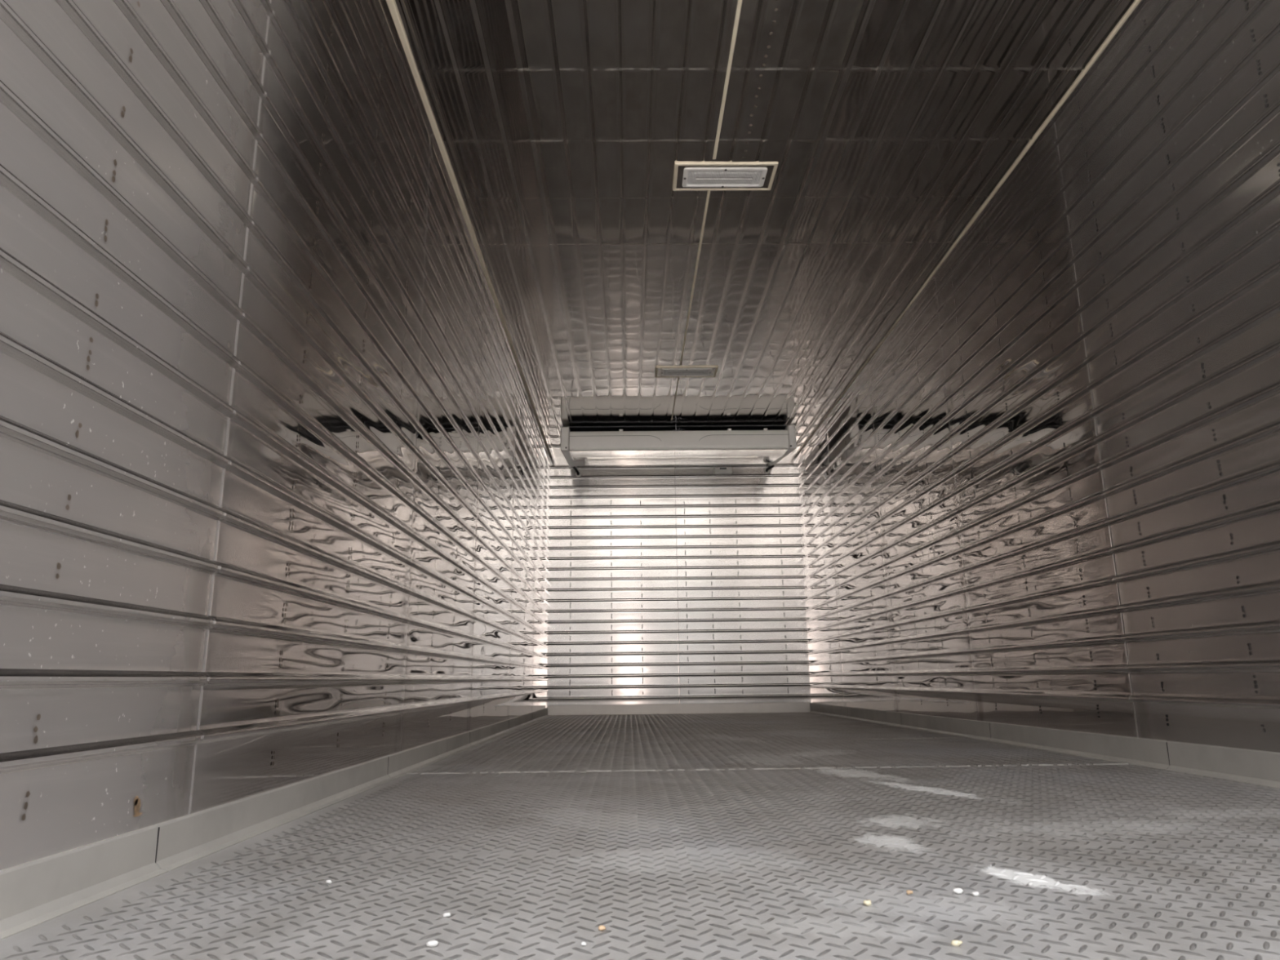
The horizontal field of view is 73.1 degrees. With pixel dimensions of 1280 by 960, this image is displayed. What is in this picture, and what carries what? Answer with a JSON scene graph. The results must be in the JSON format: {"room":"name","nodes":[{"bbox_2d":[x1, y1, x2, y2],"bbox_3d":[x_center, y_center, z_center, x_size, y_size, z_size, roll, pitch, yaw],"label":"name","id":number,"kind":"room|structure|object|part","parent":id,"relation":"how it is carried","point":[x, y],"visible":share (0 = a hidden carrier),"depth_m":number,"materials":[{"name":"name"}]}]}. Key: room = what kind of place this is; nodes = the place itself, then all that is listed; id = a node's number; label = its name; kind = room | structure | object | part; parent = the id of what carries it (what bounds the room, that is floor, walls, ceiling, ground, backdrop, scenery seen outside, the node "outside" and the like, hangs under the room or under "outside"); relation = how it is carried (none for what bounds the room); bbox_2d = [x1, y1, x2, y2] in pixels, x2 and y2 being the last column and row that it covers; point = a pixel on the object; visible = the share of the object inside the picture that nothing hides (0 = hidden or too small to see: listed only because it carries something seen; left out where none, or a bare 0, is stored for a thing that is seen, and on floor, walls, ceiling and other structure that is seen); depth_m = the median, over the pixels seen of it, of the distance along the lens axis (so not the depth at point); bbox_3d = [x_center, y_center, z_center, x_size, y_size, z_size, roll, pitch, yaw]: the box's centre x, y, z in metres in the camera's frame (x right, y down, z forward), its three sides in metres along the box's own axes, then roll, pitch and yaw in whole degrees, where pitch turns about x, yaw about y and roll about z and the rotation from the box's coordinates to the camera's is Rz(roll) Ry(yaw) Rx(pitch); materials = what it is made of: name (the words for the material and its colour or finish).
{"room":"cargo space","nodes":[
{"label":"cargo space","id":0,"kind":"room"},
{"bbox_2d":[0,0,551,870],"bbox_3d":[-0.854,0.042,4.094,0.086,2.657,8.618,0,-13,-1],"label":"wall","id":1,"kind":"structure","parent":0,"point":[274,457],"depth_m":1.67,"materials":[{"name":"metal"}]},
{"bbox_2d":[0,707,549,940],"bbox_3d":[-0.792,1.156,3.795,0.034,0.110,8.531,0,-13,-1],"label":"baseboard","id":2,"kind":"structure","parent":1,"relation":"attached to","point":[33,893],"depth_m":1.44,"materials":[{"name":"metal"}]},
{"bbox_2d":[386,0,551,457],"bbox_3d":[-0.827,-1.184,4.338,0.024,0.015,8.520,0,-13,-1],"label":"trim","id":3,"kind":"structure","parent":1,"relation":"attached to","point":[391,4],"depth_m":3.71,"materials":[{"name":"metal"}]},
{"bbox_2d":[0,712,1279,959],"bbox_3d":[0.416,1.257,3.830,2.598,0.181,8.618,0,-13,-1],"label":"floor","id":4,"kind":"structure","parent":0,"point":[764,836],"depth_m":1.37,"materials":[{"name":"grey metal"}]},
{"bbox_2d":[325,880,332,884],"bbox_3d":[-0.456,0.588,1.264,0.008,0.006,0.007,5,-14,-23],"label":"crumb","id":5,"kind":"object","parent":4,"relation":"on","point":[329,882],"visible":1,"depth_m":1.26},
{"bbox_2d":[426,939,438,946],"bbox_3d":[-0.229,0.512,0.952,0.013,0.006,0.011,0,-13,-1],"label":"crumb","id":6,"kind":"object","parent":4,"relation":"on","point":[433,943],"visible":1,"depth_m":0.95,"materials":[{"name":"white food"}]},
{"bbox_2d":[442,912,450,917],"bbox_3d":[-0.240,0.541,1.073,0.010,0.006,0.008,-9,-16,33],"label":"crumb","id":7,"kind":"object","parent":4,"relation":"on","point":[445,914],"visible":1,"depth_m":1.07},
{"bbox_2d":[581,941,586,946],"bbox_3d":[-0.062,0.510,0.948,0.007,0.004,0.007,0,-13,-1],"label":"crumb","id":8,"kind":"object","parent":4,"relation":"on","point":[583,944],"visible":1,"depth_m":0.95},
{"bbox_2d":[598,924,605,930],"bbox_3d":[-0.044,0.522,1.006,0.009,0.006,0.006,0,-13,-1],"label":"crumb","id":9,"kind":"object","parent":4,"relation":"on","point":[601,927],"visible":1,"depth_m":1.00,"materials":[{"name":"food"}]},
{"bbox_2d":[862,899,871,906],"bbox_3d":[0.291,0.540,1.103,0.010,0.008,0.010,0,-13,-1],"label":"crumb","id":10,"kind":"object","parent":4,"relation":"on","point":[868,902],"visible":1,"depth_m":1.10,"materials":[{"name":"beige food"}]},
{"bbox_2d":[906,889,913,893],"bbox_3d":[0.363,0.554,1.160,0.008,0.005,0.007,-12,-17,40],"label":"crumb","id":11,"kind":"object","parent":4,"relation":"on","point":[908,891],"visible":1,"depth_m":1.16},
{"bbox_2d":[951,939,962,946],"bbox_3d":[0.342,0.500,0.933,0.013,0.006,0.009,0,-13,-1],"label":"crumb","id":12,"kind":"object","parent":4,"relation":"on","point":[955,943],"visible":1,"depth_m":0.93,"materials":[{"name":"beige food"}]},
{"bbox_2d":[952,887,963,893],"bbox_3d":[0.428,0.553,1.161,0.013,0.007,0.012,-8,-15,30],"label":"crumb","id":13,"kind":"object","parent":4,"relation":"on","point":[958,891],"visible":1,"depth_m":1.16,"materials":[{"name":"white food"}]},
{"bbox_2d":[971,891,978,896],"bbox_3d":[0.446,0.550,1.147,0.009,0.006,0.009,7,-15,-29],"label":"crumb","id":14,"kind":"object","parent":4,"relation":"on","point":[974,893],"visible":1,"depth_m":1.14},
{"bbox_2d":[546,454,810,707],"bbox_3d":[0.349,0.990,8.269,2.448,2.657,0.086,0,-13,-1],"label":"wall","id":15,"kind":"structure","parent":0,"point":[668,584],"depth_m":8.23,"materials":[{"name":"metal"}]},
{"bbox_2d":[547,702,810,715],"bbox_3d":[0.363,2.115,7.972,2.426,0.092,0.012,0,-13,-1],"label":"baseboard","id":16,"kind":"structure","parent":15,"relation":"attached to","point":[788,707],"depth_m":7.97,"materials":[{"name":"grey metal"}]},
{"bbox_2d":[714,467,732,473],"bbox_3d":[0.815,-0.092,8.465,0.172,0.050,0.052,0,-13,-1],"label":"junction box","id":17,"kind":"object","parent":15,"relation":"attached to","point":[717,470],"visible":1,"depth_m":8.45,"materials":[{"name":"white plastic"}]},
{"bbox_2d":[393,0,1136,457],"bbox_3d":[0.387,-1.226,4.402,2.598,0.078,8.618,0,-13,-1],"label":"ceiling","id":18,"kind":"structure","parent":0,"point":[564,126],"depth_m":3.68,"materials":[{"name":"metal"}]},
{"bbox_2d":[671,377,679,420],"bbox_3d":[0.275,-0.633,6.806,0.012,0.006,1.080,0,-13,-1],"label":"trim","id":19,"kind":"structure","parent":18,"relation":"attached to","point":[677,377],"depth_m":6.75,"materials":[{"name":"beige metal"}]},
{"bbox_2d":[560,423,796,466],"bbox_3d":[0.323,-0.253,7.909,2.016,0.244,1.110,0,-13,-1],"label":"evaporator","id":20,"kind":"object","parent":18,"relation":"hanging from","point":[687,445],"visible":1,"depth_m":7.40,"materials":[{"name":"white metal"}]},
{"bbox_2d":[573,466,581,476],"bbox_3d":[-0.612,-0.080,8.402,0.058,0.076,0.140,-2,-13,5],"label":"hose","id":21,"kind":"object","parent":20,"relation":"attached to","point":[578,473],"visible":1,"depth_m":8.42,"materials":[{"name":"black rubber"}]},
{"bbox_3d":[-0.559,-0.171,7.961,0.095,0.038,0.210,0,-13,-1],"label":"label plate","id":22,"kind":"part","parent":20,"relation":"part of","materials":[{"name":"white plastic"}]},
{"bbox_2d":[568,448,787,466],"bbox_3d":[0.326,-0.210,7.911,1.875,0.148,1.088,0,-13,-1],"label":"drip tray","id":23,"kind":"object","parent":20,"relation":"on","point":[577,457],"depth_m":7.72,"materials":[{"name":"white metal"}]},
{"bbox_3d":[0.343,-0.341,7.383,1.890,0.170,0.036,0,-13,-1],"label":"panel","id":24,"kind":"part","parent":20,"relation":"part of","materials":[{"name":"white plastic"}]},
{"bbox_2d":[764,464,774,474],"bbox_3d":[1.272,-0.102,8.439,0.056,0.059,0.153,5,-14,-25],"label":"hose","id":25,"kind":"object","parent":20,"relation":"attached to","point":[766,470],"visible":1,"depth_m":8.45,"materials":[{"name":"black rubber"}]},
{"bbox_2d":[654,365,718,377],"bbox_3d":[0.331,-0.772,6.178,0.442,0.015,0.207,0,-13,-1],"label":"recessed light","id":26,"kind":"object","parent":18,"relation":"in","point":[660,371],"visible":1,"depth_m":6.16,"materials":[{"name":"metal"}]},
{"bbox_3d":[0.331,-0.770,6.178,0.362,0.006,0.146,0,-13,-1],"label":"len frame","id":27,"kind":"part","parent":26,"relation":"part of","materials":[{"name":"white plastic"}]},
{"bbox_2d":[680,191,710,364],"bbox_3d":[0.298,-1.057,4.965,0.014,0.006,2.220,0,-13,-1],"label":"trim","id":28,"kind":"structure","parent":18,"relation":"attached to","point":[708,192],"depth_m":4.62,"materials":[{"name":"metal"}]},
{"bbox_2d":[672,162,777,191],"bbox_3d":[0.368,-1.325,3.780,0.442,0.015,0.207,0,-13,-1],"label":"recessed light","id":29,"kind":"object","parent":18,"relation":"in","point":[687,176],"visible":1,"depth_m":3.77,"materials":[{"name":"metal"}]},
{"bbox_3d":[0.369,-1.324,3.780,0.362,0.006,0.146,0,-13,-1],"label":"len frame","id":30,"kind":"part","parent":29,"relation":"part of","materials":[{"name":"white plastic"}]},
{"bbox_2d":[712,0,742,159],"bbox_3d":[0.336,-1.758,1.929,0.015,0.006,3.540,0,-13,-1],"label":"trim","id":31,"kind":"structure","parent":18,"relation":"attached to","point":[740,2],"depth_m":3.14,"materials":[{"name":"metal"}]},
{"bbox_2d":[796,0,1279,752],"bbox_3d":[1.658,0.020,4.131,0.086,2.657,8.618,0,-13,-1],"label":"wall","id":32,"kind":"structure","parent":0,"point":[1048,496],"depth_m":3.11,"materials":[{"name":"metal"}]},
{"bbox_2d":[796,0,1141,455],"bbox_3d":[1.608,-1.206,4.374,0.012,0.013,8.520,0,-13,-1],"label":"trim","id":33,"kind":"structure","parent":32,"relation":"attached to","point":[1137,2],"depth_m":3.79,"materials":[{"name":"metal"}]},
{"bbox_2d":[808,702,1279,788],"bbox_3d":[1.623,1.127,3.833,0.034,0.126,8.531,0,-13,-1],"label":"baseboard","id":34,"kind":"structure","parent":32,"relation":"attached to","point":[1257,767],"depth_m":3.02,"materials":[{"name":"metal"}]}
]}

